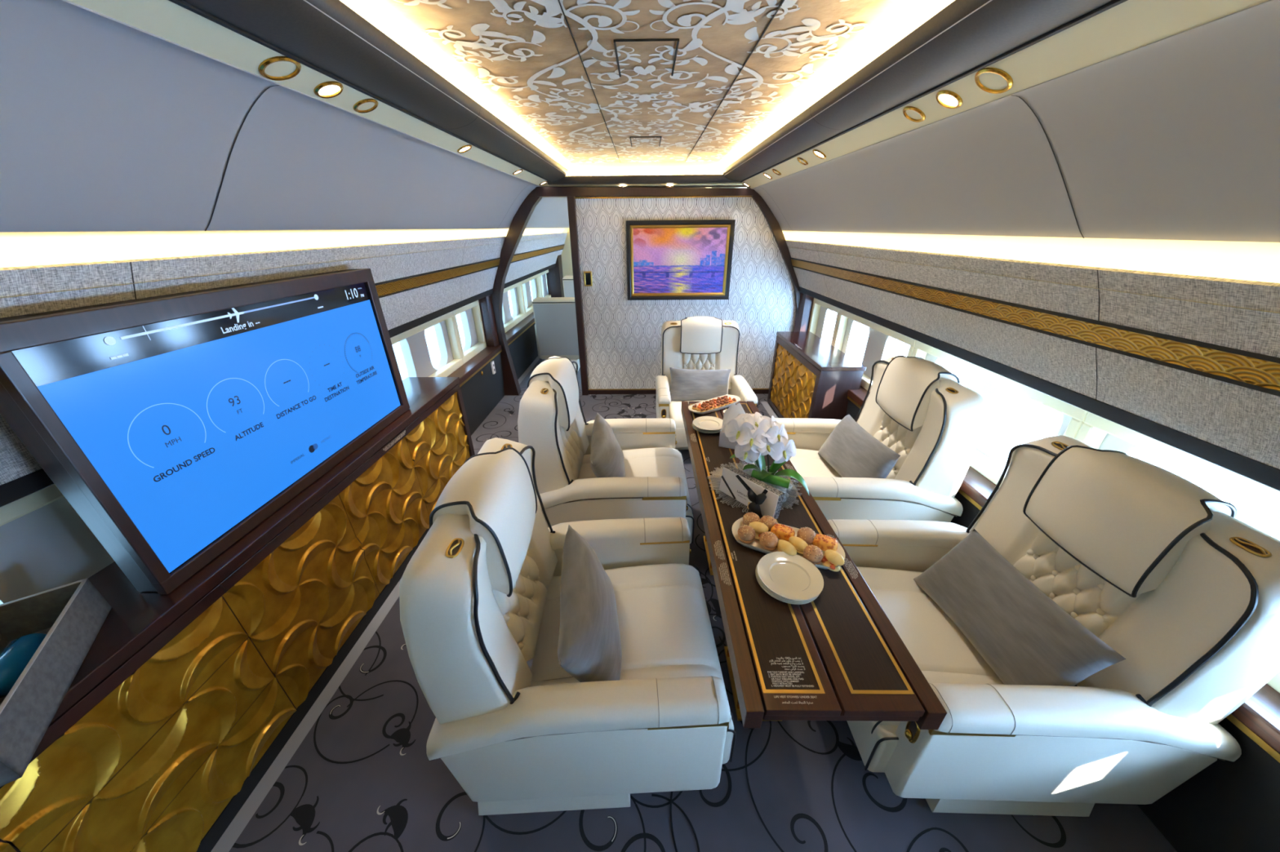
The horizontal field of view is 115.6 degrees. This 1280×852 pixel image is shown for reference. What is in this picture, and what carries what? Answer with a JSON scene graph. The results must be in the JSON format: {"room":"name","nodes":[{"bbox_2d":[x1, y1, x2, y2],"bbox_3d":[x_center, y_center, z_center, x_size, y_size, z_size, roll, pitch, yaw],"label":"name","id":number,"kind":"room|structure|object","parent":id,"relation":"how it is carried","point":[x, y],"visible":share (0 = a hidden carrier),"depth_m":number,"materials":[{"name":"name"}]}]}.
{"room":"aircraft cabin","nodes":[
{"label":"aircraft cabin","id":0,"kind":"room"},
{"bbox_2d":[0,0,568,507],"bbox_3d":[-1.319,-0.604,2.339,0.902,2.360,9.900,0,26,1],"label":"wall","id":1,"kind":"structure","parent":0,"point":[135,163],"depth_m":1.06,"materials":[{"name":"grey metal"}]},
{"bbox_2d":[0,484,114,604],"bbox_3d":[-1.622,0.372,1.120,0.125,0.490,1.016,0,26,1],"label":"window","id":2,"kind":"structure","parent":1,"relation":"in","point":[45,544],"depth_m":1.09,"materials":[{"name":"beige"}]},
{"bbox_2d":[257,56,301,80],"bbox_3d":[-0.844,-0.839,0.945,0.084,0.038,0.090,3,26,6],"label":"ring","id":3,"kind":"object","parent":1,"relation":"attached to","point":[277,68],"visible":1,"depth_m":0.94,"materials":[{"name":"gold metal"}]},
{"bbox_2d":[66,0,547,186],"bbox_3d":[-0.855,-0.636,0.512,0.109,0.059,6.660,0,26,1],"label":"trim","id":4,"kind":"structure","parent":1,"relation":"attached to","point":[166,20],"depth_m":0.86,"materials":[{"name":"beige plastic"}]},
{"bbox_2d":[313,80,343,98],"bbox_3d":[-0.843,-0.910,1.091,0.071,0.033,0.076,3,26,6],"label":"ceiling lamp","id":5,"kind":"object","parent":1,"relation":"attached to","point":[326,90],"visible":1,"depth_m":1.09,"materials":[{"name":"white glass"}]},
{"bbox_2d":[352,98,377,113],"bbox_3d":[-0.841,-0.981,1.235,0.071,0.033,0.076,3,26,6],"label":"ring","id":6,"kind":"object","parent":1,"relation":"attached to","point":[366,105],"visible":1,"depth_m":1.23,"materials":[{"name":"gold metal"}]},
{"bbox_2d":[168,0,567,181],"bbox_3d":[-0.746,-0.658,0.438,0.220,0.098,6.550,0,26,1],"label":"trim","id":7,"kind":"structure","parent":1,"relation":"attached to","point":[328,37],"depth_m":1.01,"materials":[{"name":"grey plastic"}]},
{"bbox_2d":[390,311,463,377],"bbox_3d":[-1.599,-0.525,2.943,0.125,0.490,1.016,0,26,1],"label":"window","id":8,"kind":"structure","parent":1,"relation":"in","point":[412,342],"depth_m":3.06,"materials":[{"name":"beige plastic"}]},
{"bbox_2d":[339,0,570,163],"bbox_3d":[-0.736,-0.723,0.445,0.240,0.076,6.620,0,26,1],"label":"trim","id":9,"kind":"structure","parent":1,"relation":"attached to","point":[379,13],"depth_m":1.31,"materials":[{"name":"beige plastic"}]},
{"bbox_2d":[457,144,471,153],"bbox_3d":[-0.832,-1.314,1.911,0.071,0.033,0.076,3,26,6],"label":"ceiling lamp","id":10,"kind":"object","parent":1,"relation":"attached to","point":[464,148],"visible":1,"depth_m":1.91,"materials":[{"name":"white glass"}]},
{"bbox_2d":[452,300,486,364],"bbox_3d":[-1.590,-0.875,3.653,0.125,0.490,0.568,0,26,1],"label":"window","id":11,"kind":"structure","parent":1,"relation":"in","point":[470,313],"depth_m":3.79,"materials":[{"name":"beige plastic"}]},
{"bbox_2d":[478,295,498,346],"bbox_3d":[-1.494,-1.025,3.945,0.150,0.480,0.090,0,26,1],"label":"trim","id":12,"kind":"structure","parent":1,"relation":"attached to","point":[486,305],"depth_m":3.91,"materials":[{"name":"brown wood"}]},
{"bbox_2d":[490,360,495,374],"bbox_3d":[-1.415,-0.563,3.887,0.019,0.120,0.048,0,26,1],"label":"socket plate","id":13,"kind":"object","parent":1,"relation":"attached to","point":[493,369],"visible":1,"depth_m":3.87,"materials":[{"name":"white"}]},
{"bbox_2d":[502,281,525,333],"bbox_3d":[-1.576,-1.423,4.766,0.125,0.490,1.016,0,26,1],"label":"window","id":14,"kind":"structure","parent":1,"relation":"in","point":[509,321],"depth_m":5.02,"materials":[{"name":"beige"}]},
{"bbox_2d":[489,188,542,395],"bbox_3d":[-1.197,-1.218,3.930,0.705,1.935,0.100,0,26,1],"label":"trim","id":15,"kind":"structure","parent":1,"relation":"attached to","point":[521,219],"depth_m":3.81,"materials":[{"name":"brown wood"}]},
{"bbox_2d":[512,168,522,174],"bbox_3d":[-0.822,-1.706,2.707,0.071,0.033,0.076,3,26,6],"label":"ceiling lamp","id":16,"kind":"object","parent":1,"relation":"attached to","point":[518,171],"visible":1,"depth_m":2.70,"materials":[{"name":"white glass"}]},
{"bbox_2d":[520,273,542,317],"bbox_3d":[-1.564,-1.871,5.677,0.125,0.490,1.016,0,26,1],"label":"window","id":17,"kind":"structure","parent":1,"relation":"in","point":[535,283],"depth_m":5.71,"materials":[{"name":"beige plastic"}]},
{"bbox_2d":[539,269,551,297],"bbox_3d":[-1.553,-2.320,6.589,0.125,0.490,1.016,0,26,1],"label":"window","id":18,"kind":"structure","parent":1,"relation":"in","point":[543,278],"depth_m":6.54,"materials":[{"name":"beige"}]},
{"bbox_2d":[545,228,573,297],"bbox_3d":[0.085,-2.708,6.636,3.600,2.400,0.300,0,26,1],"label":"wall","id":19,"kind":"structure","parent":0,"point":[563,267],"depth_m":6.70,"materials":[{"name":"beige"}]},
{"bbox_2d":[385,0,898,163],"bbox_3d":[0.011,-1.008,0.942,1.240,0.006,8.312,0,26,1],"label":"ceiling","id":20,"kind":"structure","parent":0,"point":[599,81],"depth_m":1.31,"materials":[{"name":"brown metal"}]},
{"bbox_2d":[575,196,795,389],"bbox_3d":[0.482,-1.190,3.927,2.143,1.860,0.022,0,26,1],"label":"wall","id":21,"kind":"structure","parent":0,"point":[623,336],"depth_m":3.90,"materials":[{"name":"paper"}]},
{"bbox_2d":[566,196,588,395],"bbox_3d":[-0.592,-1.183,3.934,0.065,1.860,0.110,0,26,1],"label":"trim","id":22,"kind":"structure","parent":21,"relation":"attached to","point":[571,206],"depth_m":3.82,"materials":[{"name":"brown wood"}]},
{"bbox_2d":[583,271,592,286],"bbox_3d":[-0.492,-1.394,3.821,0.076,0.132,0.014,0,26,1],"label":"control panel","id":23,"kind":"object","parent":21,"relation":"attached to","point":[587,275],"visible":1,"depth_m":3.82,"materials":[{"name":"gold metal"}]},
{"bbox_2d":[540,160,746,187],"bbox_3d":[0.042,-2.148,3.431,1.860,0.215,0.085,0,26,1],"label":"trim","id":24,"kind":"structure","parent":21,"relation":"attached to","point":[653,167],"depth_m":3.39,"materials":[{"name":"beige"}]},
{"bbox_2d":[546,173,742,185],"bbox_3d":[0.042,-2.132,3.389,1.720,0.168,0.115,0,26,1],"label":"trim","id":25,"kind":"structure","parent":21,"relation":"attached to","point":[666,178],"depth_m":3.37,"materials":[{"name":"black leather"}]},
{"bbox_2d":[535,186,755,197],"bbox_3d":[0.043,-2.033,3.499,1.880,0.082,0.105,0,26,1],"label":"trim","id":26,"kind":"structure","parent":21,"relation":"attached to","point":[543,192],"depth_m":3.46,"materials":[{"name":"brown wood"}]},
{"bbox_2d":[574,195,751,199],"bbox_3d":[0.204,-1.992,3.511,1.540,0.008,0.024,0,26,1],"label":"trim","id":27,"kind":"structure","parent":21,"relation":"attached to","point":[708,196],"depth_m":3.50,"materials":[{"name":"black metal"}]},
{"bbox_2d":[588,388,768,394],"bbox_3d":[0.483,-0.371,4.309,2.070,0.053,0.030,0,26,1],"label":"baseboard","id":28,"kind":"structure","parent":21,"relation":"attached to","point":[626,391],"depth_m":4.30,"materials":[{"name":"brown wood"}]},
{"bbox_2d":[626,219,735,300],"bbox_3d":[0.363,-1.523,3.734,0.970,0.682,0.034,0,26,1],"label":"painting","id":29,"kind":"object","parent":21,"relation":"attached to","point":[667,260],"visible":1,"depth_m":3.73,"materials":[{"name":"multicoloured paint"}]},
{"bbox_2d":[751,191,801,317],"bbox_3d":[1.313,-1.208,3.898,0.675,1.905,0.090,0,26,1],"label":"trim","id":30,"kind":"structure","parent":21,"relation":"attached to","point":[772,222],"depth_m":3.62,"materials":[{"name":"brown wood"}]},
{"bbox_2d":[793,293,813,331],"bbox_3d":[1.596,-1.032,3.903,0.150,0.480,0.090,0,26,1],"label":"trim","id":31,"kind":"structure","parent":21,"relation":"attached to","point":[802,322],"depth_m":3.85,"materials":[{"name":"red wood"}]},
{"bbox_2d":[210,356,1177,851],"bbox_3d":[0.000,0.397,2.815,3.366,0.003,9.900,0,26,1],"label":"floor","id":32,"kind":"structure","parent":0,"point":[356,774],"depth_m":1.25,"materials":[{"name":"grey carpet"}]},
{"bbox_2d":[0,383,475,851],"bbox_3d":[-1.368,0.832,1.185,0.294,0.682,3.688,0,26,1],"label":"sideboard","id":33,"kind":"object","parent":32,"relation":"on","point":[165,752],"visible":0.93,"depth_m":1.21,"materials":[{"name":"gold metal"}]},
{"bbox_2d":[49,377,460,724],"bbox_3d":[-1.393,0.506,1.027,0.347,0.037,3.692,0,26,1],"label":"countertop","id":34,"kind":"structure","parent":33,"relation":"on","point":[135,617],"depth_m":1.13,"materials":[{"name":"brown wood"}]},
{"bbox_2d":[0,577,111,786],"bbox_3d":[-1.312,0.527,0.822,0.165,0.105,0.450,-18,31,-32],"label":"storage box","id":35,"kind":"object","parent":34,"relation":"on","point":[71,615],"visible":1,"depth_m":0.87,"materials":[{"name":"grey fabric"}]},
{"bbox_2d":[0,633,46,697],"bbox_3d":[-1.336,0.520,0.856,0.064,0.078,0.172,-18,31,-32],"label":"water bottle","id":36,"kind":"object","parent":35,"relation":"in","point":[16,655],"visible":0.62,"depth_m":0.85,"materials":[{"name":"blue plastic"}]},
{"bbox_2d":[0,268,409,594],"bbox_3d":[-1.312,-0.142,1.487,0.092,0.715,1.247,0,26,1],"label":"television","id":37,"kind":"object","parent":34,"relation":"on","point":[173,426],"visible":1,"depth_m":1.16,"materials":[{"name":"blue glass"}]},
{"bbox_2d":[532,297,579,370],"bbox_3d":[-0.968,-1.204,5.102,0.600,0.872,0.704,0,26,1],"label":"seat","id":38,"kind":"object","parent":32,"relation":"on","point":[555,317],"visible":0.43,"depth_m":4.77,"materials":[{"name":"grey plastic"}]},
{"bbox_2d":[399,437,736,815],"bbox_3d":[-0.144,0.573,1.309,0.809,1.018,0.746,-1,26,-2],"label":"armchair","id":39,"kind":"object","parent":32,"relation":"on","point":[479,595],"visible":0.98,"depth_m":1.04,"materials":[{"name":"beige leather"}]},
{"bbox_2d":[557,524,622,682],"bbox_3d":[-0.164,0.579,1.292,0.181,0.280,0.505,-5,27,-9],"label":"pillow","id":40,"kind":"object","parent":39,"relation":"on","point":[589,644],"visible":0.95,"depth_m":1.17,"materials":[{"name":"grey fabric"}]},
{"bbox_2d":[530,563,729,707],"bbox_3d":[-0.045,0.722,1.387,0.600,0.157,0.536,-1,26,-2],"label":"seat cushion","id":41,"kind":"object","parent":39,"relation":"on","point":[666,632],"depth_m":1.34,"materials":[{"name":"beige leather"}]},
{"bbox_2d":[562,275,574,297],"bbox_3d":[-0.763,-1.677,5.892,0.600,1.020,0.704,0,26,1],"label":"seat","id":42,"kind":"object","parent":32,"relation":"on","point":[567,281],"visible":0.02,"depth_m":5.42,"materials":[{"name":"beige leather"}]},
{"bbox_2d":[517,355,694,543],"bbox_3d":[-0.138,0.154,2.160,0.809,1.018,0.746,0,26,0],"label":"armchair","id":43,"kind":"object","parent":32,"relation":"on","point":[550,420],"visible":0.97,"depth_m":1.86,"materials":[{"name":"beige leather"}]},
{"bbox_2d":[590,413,625,477],"bbox_3d":[-0.170,0.155,2.142,0.175,0.284,0.509,-2,26,-4],"label":"pillow","id":44,"kind":"object","parent":43,"relation":"on","point":[606,456],"visible":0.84,"depth_m":2.01,"materials":[{"name":"grey fabric"}]},
{"bbox_2d":[577,447,691,512],"bbox_3d":[-0.039,0.305,2.234,0.600,0.157,0.536,0,26,0],"label":"seat cushion","id":45,"kind":"object","parent":43,"relation":"on","point":[638,461],"depth_m":2.28,"materials":[{"name":"beige leather"}]},
{"bbox_2d":[655,316,757,449],"bbox_3d":[0.482,-0.307,3.145,0.709,0.967,0.768,0,26,1],"label":"armchair","id":46,"kind":"object","parent":32,"relation":"on","point":[692,343],"visible":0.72,"depth_m":3.18,"materials":[{"name":"beige leather"}]},
{"bbox_2d":[669,400,705,428],"bbox_3d":[0.482,-0.123,3.132,0.509,0.149,0.570,0,26,1],"label":"seat cushion","id":47,"kind":"object","parent":46,"relation":"on","point":[675,406],"depth_m":2.94,"materials":[{"name":"beige leather"}]},
{"bbox_2d":[669,367,730,401],"bbox_3d":[0.466,-0.320,3.181,0.495,0.273,0.170,-2,26,-3],"label":"pillow","id":48,"kind":"object","parent":46,"relation":"on","point":[686,384],"visible":0.92,"depth_m":3.12,"materials":[{"name":"grey fabric"}]},
{"bbox_2d":[680,401,946,729],"bbox_3d":[0.439,0.537,1.730,0.412,0.701,1.660,0,26,1],"label":"dining table","id":49,"kind":"object","parent":32,"relation":"on","point":[837,655],"visible":0.85,"depth_m":0.99,"materials":[{"name":"brown wood"}]},
{"bbox_2d":[692,425,720,433],"bbox_3d":[0.339,0.005,2.004,0.160,0.014,0.160,0,26,1],"label":"plate","id":50,"kind":"object","parent":49,"relation":"on","point":[694,428],"visible":0.23,"depth_m":1.95,"materials":[{"name":"white ceramic"}]},
{"bbox_2d":[692,422,720,431],"bbox_3d":[0.340,-0.002,2.000,0.160,0.014,0.160,0,26,1],"label":"plate","id":51,"kind":"object","parent":50,"relation":"on","point":[696,428],"visible":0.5,"depth_m":1.94,"materials":[{"name":"white ceramic"}]},
{"bbox_2d":[693,416,723,431],"bbox_3d":[0.342,-0.009,1.995,0.160,0.014,0.160,0,26,1],"label":"plate","id":52,"kind":"object","parent":51,"relation":"on","point":[705,423],"visible":0.96,"depth_m":2.01,"materials":[{"name":"white ceramic"}]},
{"bbox_2d":[688,394,740,414],"bbox_3d":[0.415,-0.117,2.242,0.350,0.023,0.117,-17,31,-30],"label":"serving platter","id":53,"kind":"object","parent":49,"relation":"on","point":[738,399],"visible":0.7,"depth_m":2.21,"materials":[{"name":"white ceramic"}]},
{"bbox_2d":[692,404,697,409],"bbox_3d":[0.300,-0.105,2.201,0.032,0.026,0.031,18,31,32],"label":"canape","id":54,"kind":"object","parent":53,"relation":"on","point":[694,407],"visible":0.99,"depth_m":2.19,"materials":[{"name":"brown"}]},
{"bbox_2d":[696,405,701,411],"bbox_3d":[0.322,-0.096,2.185,0.032,0.023,0.031,22,34,38],"label":"canape","id":55,"kind":"object","parent":53,"relation":"on","point":[699,408],"visible":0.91,"depth_m":2.18,"materials":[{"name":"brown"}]},
{"bbox_2d":[718,423,737,449],"bbox_3d":[0.437,0.045,1.853,0.120,0.075,0.120,10,28,20],"label":"napkin holder","id":56,"kind":"object","parent":49,"relation":"on","point":[724,442],"visible":0.38,"depth_m":1.82,"materials":[{"name":"grey"}]},
{"bbox_2d":[721,402,745,432],"bbox_3d":[0.440,-0.025,1.869,0.111,0.171,0.038,9,28,19],"label":"napkin","id":57,"kind":"object","parent":56,"relation":"in","point":[734,410],"visible":0.41,"depth_m":1.86,"materials":[{"name":"white fabric"}]},
{"bbox_2d":[719,465,784,519],"bbox_3d":[0.384,0.241,1.438,0.071,0.110,0.238,-20,32,-35],"label":"gift box","id":58,"kind":"object","parent":49,"relation":"on","point":[761,499],"visible":0.98,"depth_m":1.41,"materials":[{"name":"white paper"}]},
{"bbox_2d":[706,461,801,512],"bbox_3d":[0.443,0.228,1.563,0.358,0.002,0.357,0,26,1],"label":"placemat","id":59,"kind":"object","parent":49,"relation":"on","point":[716,486],"visible":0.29,"depth_m":1.54,"materials":[{"name":"grey fabric"}]},
{"bbox_2d":[742,462,792,502],"bbox_3d":[0.469,0.208,1.503,0.072,0.085,0.210,-20,32,-35],"label":"glass vase","id":60,"kind":"object","parent":49,"relation":"on","point":[748,471],"visible":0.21,"depth_m":1.45,"materials":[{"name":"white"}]},
{"bbox_2d":[724,412,809,496],"bbox_3d":[0.465,0.099,1.453,0.320,0.264,0.151,12,29,24],"label":"orchid","id":61,"kind":"object","parent":60,"relation":"in","point":[757,436],"visible":1,"depth_m":1.42,"materials":[{"name":"white plant"}]},
{"bbox_2d":[755,564,817,604],"bbox_3d":[0.414,0.432,1.134,0.175,0.014,0.175,0,26,1],"label":"plate","id":62,"kind":"object","parent":49,"relation":"on","point":[757,578],"visible":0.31,"depth_m":1.07,"materials":[{"name":"white ceramic"}]},
{"bbox_2d":[756,563,819,602],"bbox_3d":[0.415,0.426,1.129,0.175,0.014,0.175,0,26,1],"label":"plate","id":63,"kind":"object","parent":62,"relation":"on","point":[759,580],"visible":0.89,"depth_m":1.06,"materials":[{"name":"white ceramic"}]},
{"bbox_2d":[757,551,823,600],"bbox_3d":[0.417,0.419,1.125,0.175,0.014,0.175,0,26,1],"label":"plate","id":64,"kind":"object","parent":63,"relation":"on","point":[795,577],"visible":1,"depth_m":1.12,"materials":[{"name":"white ceramic"}]},
{"bbox_2d":[732,517,844,568],"bbox_3d":[0.455,0.365,1.261,0.335,0.023,0.144,11,28,22],"label":"serving platter","id":65,"kind":"object","parent":49,"relation":"on","point":[755,545],"visible":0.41,"depth_m":1.25,"materials":[{"name":"white ceramic"}]},
{"bbox_2d":[737,524,755,543],"bbox_3d":[0.335,0.339,1.269,0.055,0.047,0.056,-1,26,-1],"label":"bread roll","id":66,"kind":"object","parent":65,"relation":"on","point":[746,534],"visible":1,"depth_m":1.25,"materials":[{"name":"brown food"}]},
{"bbox_2d":[742,511,759,525],"bbox_3d":[0.366,0.310,1.326,0.056,0.048,0.056,15,30,28],"label":"bread roll","id":67,"kind":"object","parent":65,"relation":"on","point":[748,517],"visible":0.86,"depth_m":1.31,"materials":[{"name":"brown food"}]},
{"bbox_2d":[748,521,768,539],"bbox_3d":[0.376,0.334,1.288,0.061,0.039,0.050,12,29,24],"label":"bread roll","id":68,"kind":"object","parent":65,"relation":"on","point":[759,528],"visible":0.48,"depth_m":1.28,"materials":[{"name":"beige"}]},
{"bbox_2d":[760,515,777,532],"bbox_3d":[0.416,0.318,1.310,0.054,0.048,0.057,15,30,28],"label":"bread roll","id":69,"kind":"object","parent":65,"relation":"on","point":[769,521],"visible":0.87,"depth_m":1.29,"materials":[{"name":"brown food"}]},
{"bbox_2d":[759,531,778,550],"bbox_3d":[0.396,0.352,1.241,0.055,0.048,0.056,-18,31,-31],"label":"bread roll","id":70,"kind":"object","parent":65,"relation":"on","point":[768,540],"visible":1,"depth_m":1.22,"materials":[{"name":"brown food"}]},
{"bbox_2d":[770,523,795,541],"bbox_3d":[0.452,0.337,1.278,0.072,0.039,0.046,14,29,26],"label":"bread roll","id":71,"kind":"object","parent":65,"relation":"on","point":[783,532],"visible":0.96,"depth_m":1.26,"materials":[{"name":"orange food"}]},
{"bbox_2d":[777,539,796,555],"bbox_3d":[0.441,0.369,1.215,0.041,0.038,0.067,-16,30,-28],"label":"bread roll","id":72,"kind":"object","parent":65,"relation":"on","point":[784,546],"visible":0.94,"depth_m":1.20,"materials":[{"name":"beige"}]},
{"bbox_2d":[788,536,808,554],"bbox_3d":[0.484,0.362,1.229,0.041,0.038,0.067,-16,30,-28],"label":"bread roll","id":73,"kind":"object","parent":65,"relation":"on","point":[799,544],"visible":0.74,"depth_m":1.22,"materials":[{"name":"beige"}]},
{"bbox_2d":[796,527,816,545],"bbox_3d":[0.519,0.343,1.258,0.055,0.047,0.056,20,33,35],"label":"bread roll","id":74,"kind":"object","parent":65,"relation":"on","point":[807,535],"visible":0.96,"depth_m":1.24,"materials":[{"name":"brown food"}]},
{"bbox_2d":[803,544,822,565],"bbox_3d":[0.509,0.378,1.186,0.055,0.048,0.056,13,29,25],"label":"bread roll","id":75,"kind":"object","parent":65,"relation":"on","point":[812,553],"visible":0.99,"depth_m":1.17,"materials":[{"name":"brown food"}]},
{"bbox_2d":[812,533,838,551],"bbox_3d":[0.566,0.358,1.233,0.072,0.039,0.046,14,29,26],"label":"bread roll","id":76,"kind":"object","parent":65,"relation":"on","point":[823,542],"visible":0.98,"depth_m":1.22,"materials":[{"name":"orange food"}]},
{"bbox_2d":[821,549,844,571],"bbox_3d":[0.557,0.390,1.170,0.052,0.039,0.061,-13,29,-23],"label":"bread roll","id":77,"kind":"object","parent":65,"relation":"on","point":[832,558],"visible":1,"depth_m":1.16,"materials":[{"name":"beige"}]},
{"bbox_2d":[767,331,866,419],"bbox_3d":[1.426,-0.322,3.437,0.311,0.721,1.067,0,26,1],"label":"base cabinet","id":78,"kind":"object","parent":32,"relation":"on","point":[811,378],"visible":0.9,"depth_m":3.12,"materials":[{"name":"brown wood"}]},
{"bbox_2d":[770,355,985,522],"bbox_3d":[1.073,0.154,2.138,0.809,1.018,0.746,1,26,2],"label":"armchair","id":79,"kind":"object","parent":32,"relation":"on","point":[917,408],"visible":0.59,"depth_m":1.84,"materials":[{"name":"beige leather"}]},
{"bbox_2d":[789,448,841,477],"bbox_3d":[0.977,0.305,2.216,0.600,0.157,0.536,1,26,2],"label":"seat cushion","id":80,"kind":"object","parent":79,"relation":"on","point":[806,462],"depth_m":2.24,"materials":[{"name":"beige leather"}]},
{"bbox_2d":[817,413,900,478],"bbox_3d":[1.120,0.148,2.109,0.180,0.270,0.504,-1,26,-2],"label":"pillow","id":81,"kind":"object","parent":79,"relation":"on","point":[851,451],"visible":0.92,"depth_m":2.03,"materials":[{"name":"grey fabric"}]},
{"bbox_2d":[827,435,1279,817],"bbox_3d":[1.069,0.571,1.291,0.809,1.018,0.746,0,26,1],"label":"armchair","id":82,"kind":"object","parent":32,"relation":"on","point":[1161,569],"visible":0.71,"depth_m":1.03,"materials":[{"name":"beige leather"}]},
{"bbox_2d":[856,566,1004,725],"bbox_3d":[0.972,0.722,1.368,0.600,0.157,0.536,0,26,2],"label":"seat cushion","id":83,"kind":"object","parent":82,"relation":"on","point":[940,649],"depth_m":1.31,"materials":[{"name":"beige leather"}]},
{"bbox_2d":[913,528,1126,686],"bbox_3d":[1.127,0.575,1.256,0.196,0.265,0.502,-1,26,-2],"label":"pillow","id":84,"kind":"object","parent":82,"relation":"on","point":[1024,636],"visible":0.91,"depth_m":1.18,"materials":[{"name":"grey fabric"}]},
{"bbox_2d":[693,184,742,185],"bbox_3d":[0.061,-2.824,4.963,2.000,0.015,3.200,0,26,1],"label":"ceiling","id":85,"kind":"structure","parent":0,"point":[693,184],"depth_m":3.73,"materials":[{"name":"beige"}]},
{"bbox_2d":[751,0,1279,851],"bbox_3d":[1.382,-0.610,2.302,0.896,2.360,9.900,0,26,1],"label":"wall","id":86,"kind":"structure","parent":0,"point":[1102,238],"depth_m":1.07,"materials":[{"name":"grey plastic"}]},
{"bbox_2d":[763,173,772,179],"bbox_3d":[0.890,-1.743,2.809,0.068,0.041,0.076,-3,26,-4],"label":"ceiling lamp","id":87,"kind":"object","parent":86,"relation":"attached to","point":[765,175],"visible":1,"depth_m":2.81,"materials":[{"name":"white glass"}]},
{"bbox_2d":[772,168,781,175],"bbox_3d":[0.887,-1.647,2.615,0.063,0.038,0.070,2,26,6],"label":"ring","id":88,"kind":"object","parent":86,"relation":"attached to","point":[774,171],"visible":0.99,"depth_m":2.61,"materials":[{"name":"gold metal"}]},
{"bbox_2d":[796,157,808,165],"bbox_3d":[0.882,-1.436,2.185,0.063,0.038,0.070,2,26,6],"label":"ring","id":89,"kind":"object","parent":86,"relation":"attached to","point":[800,160],"visible":1,"depth_m":2.18,"materials":[{"name":"gold metal"}]},
{"bbox_2d":[812,149,826,159],"bbox_3d":[0.879,-1.332,1.974,0.068,0.041,0.076,-3,26,-4],"label":"ceiling lamp","id":90,"kind":"object","parent":86,"relation":"attached to","point":[818,153],"visible":1,"depth_m":1.97,"materials":[{"name":"white glass"}]},
{"bbox_2d":[808,297,840,345],"bbox_3d":[1.685,-0.882,3.609,0.125,0.490,0.568,0,26,1],"label":"window","id":91,"kind":"structure","parent":86,"relation":"in","point":[821,312],"depth_m":3.74,"materials":[{"name":"beige"}]},
{"bbox_2d":[719,0,955,161],"bbox_3d":[0.744,-0.726,0.425,0.240,0.076,6.620,0,26,1],"label":"strip light","id":92,"kind":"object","parent":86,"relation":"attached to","point":[903,18],"depth_m":1.33,"materials":[{"name":"beige plastic"}]},
{"bbox_2d":[832,309,915,392],"bbox_3d":[1.676,-0.532,2.898,0.125,0.490,1.016,0,26,1],"label":"window","id":93,"kind":"structure","parent":86,"relation":"in","point":[881,340],"depth_m":2.94,"materials":[{"name":"beige plastic"}]},
{"bbox_2d":[902,106,925,122],"bbox_3d":[0.871,-0.990,1.280,0.068,0.041,0.076,-3,26,-4],"label":"ring","id":94,"kind":"object","parent":86,"relation":"attached to","point":[914,114],"visible":1,"depth_m":1.28,"materials":[{"name":"gold metal"}]},
{"bbox_2d":[722,0,1128,182],"bbox_3d":[0.754,-0.645,0.425,0.220,0.098,6.550,0,26,1],"label":"trim","id":95,"kind":"structure","parent":86,"relation":"attached to","point":[965,37],"depth_m":1.00,"materials":[{"name":"grey plastic"}]},
{"bbox_2d":[935,89,962,109],"bbox_3d":[0.869,-0.918,1.132,0.068,0.041,0.076,-3,26,-4],"label":"ceiling lamp","id":96,"kind":"object","parent":86,"relation":"attached to","point":[946,99],"visible":1,"depth_m":1.13,"materials":[{"name":"white glass"}]},
{"bbox_2d":[974,67,1013,93],"bbox_3d":[0.867,-0.847,0.988,0.080,0.048,0.090,2,26,6],"label":"ring","id":97,"kind":"object","parent":86,"relation":"attached to","point":[990,80],"visible":1,"depth_m":0.98,"materials":[{"name":"gold metal"}]},
{"bbox_2d":[911,340,1088,487],"bbox_3d":[1.665,-0.084,1.986,0.125,0.490,1.016,0,26,1],"label":"window","id":98,"kind":"structure","parent":86,"relation":"in","point":[1000,394],"depth_m":1.89,"materials":[{"name":"beige"}]},
{"bbox_2d":[741,0,1268,188],"bbox_3d":[0.867,-0.616,0.500,0.112,0.074,6.660,0,26,1],"label":"trim","id":99,"kind":"structure","parent":86,"relation":"attached to","point":[1129,25],"depth_m":0.83,"materials":[{"name":"beige plastic"}]},
{"bbox_2d":[1074,412,1279,693],"bbox_3d":[1.653,0.365,1.075,0.125,0.490,1.016,0,26,1],"label":"window","id":100,"kind":"structure","parent":86,"relation":"in","point":[1257,504],"depth_m":1.13,"materials":[{"name":"beige glass"}]},
{"bbox_2d":[1141,448,1230,488],"bbox_3d":[1.675,0.104,1.230,0.005,0.050,0.290,0,26,1],"label":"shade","id":101,"kind":"object","parent":100,"relation":"attached to","point":[1141,448],"depth_m":1.24,"materials":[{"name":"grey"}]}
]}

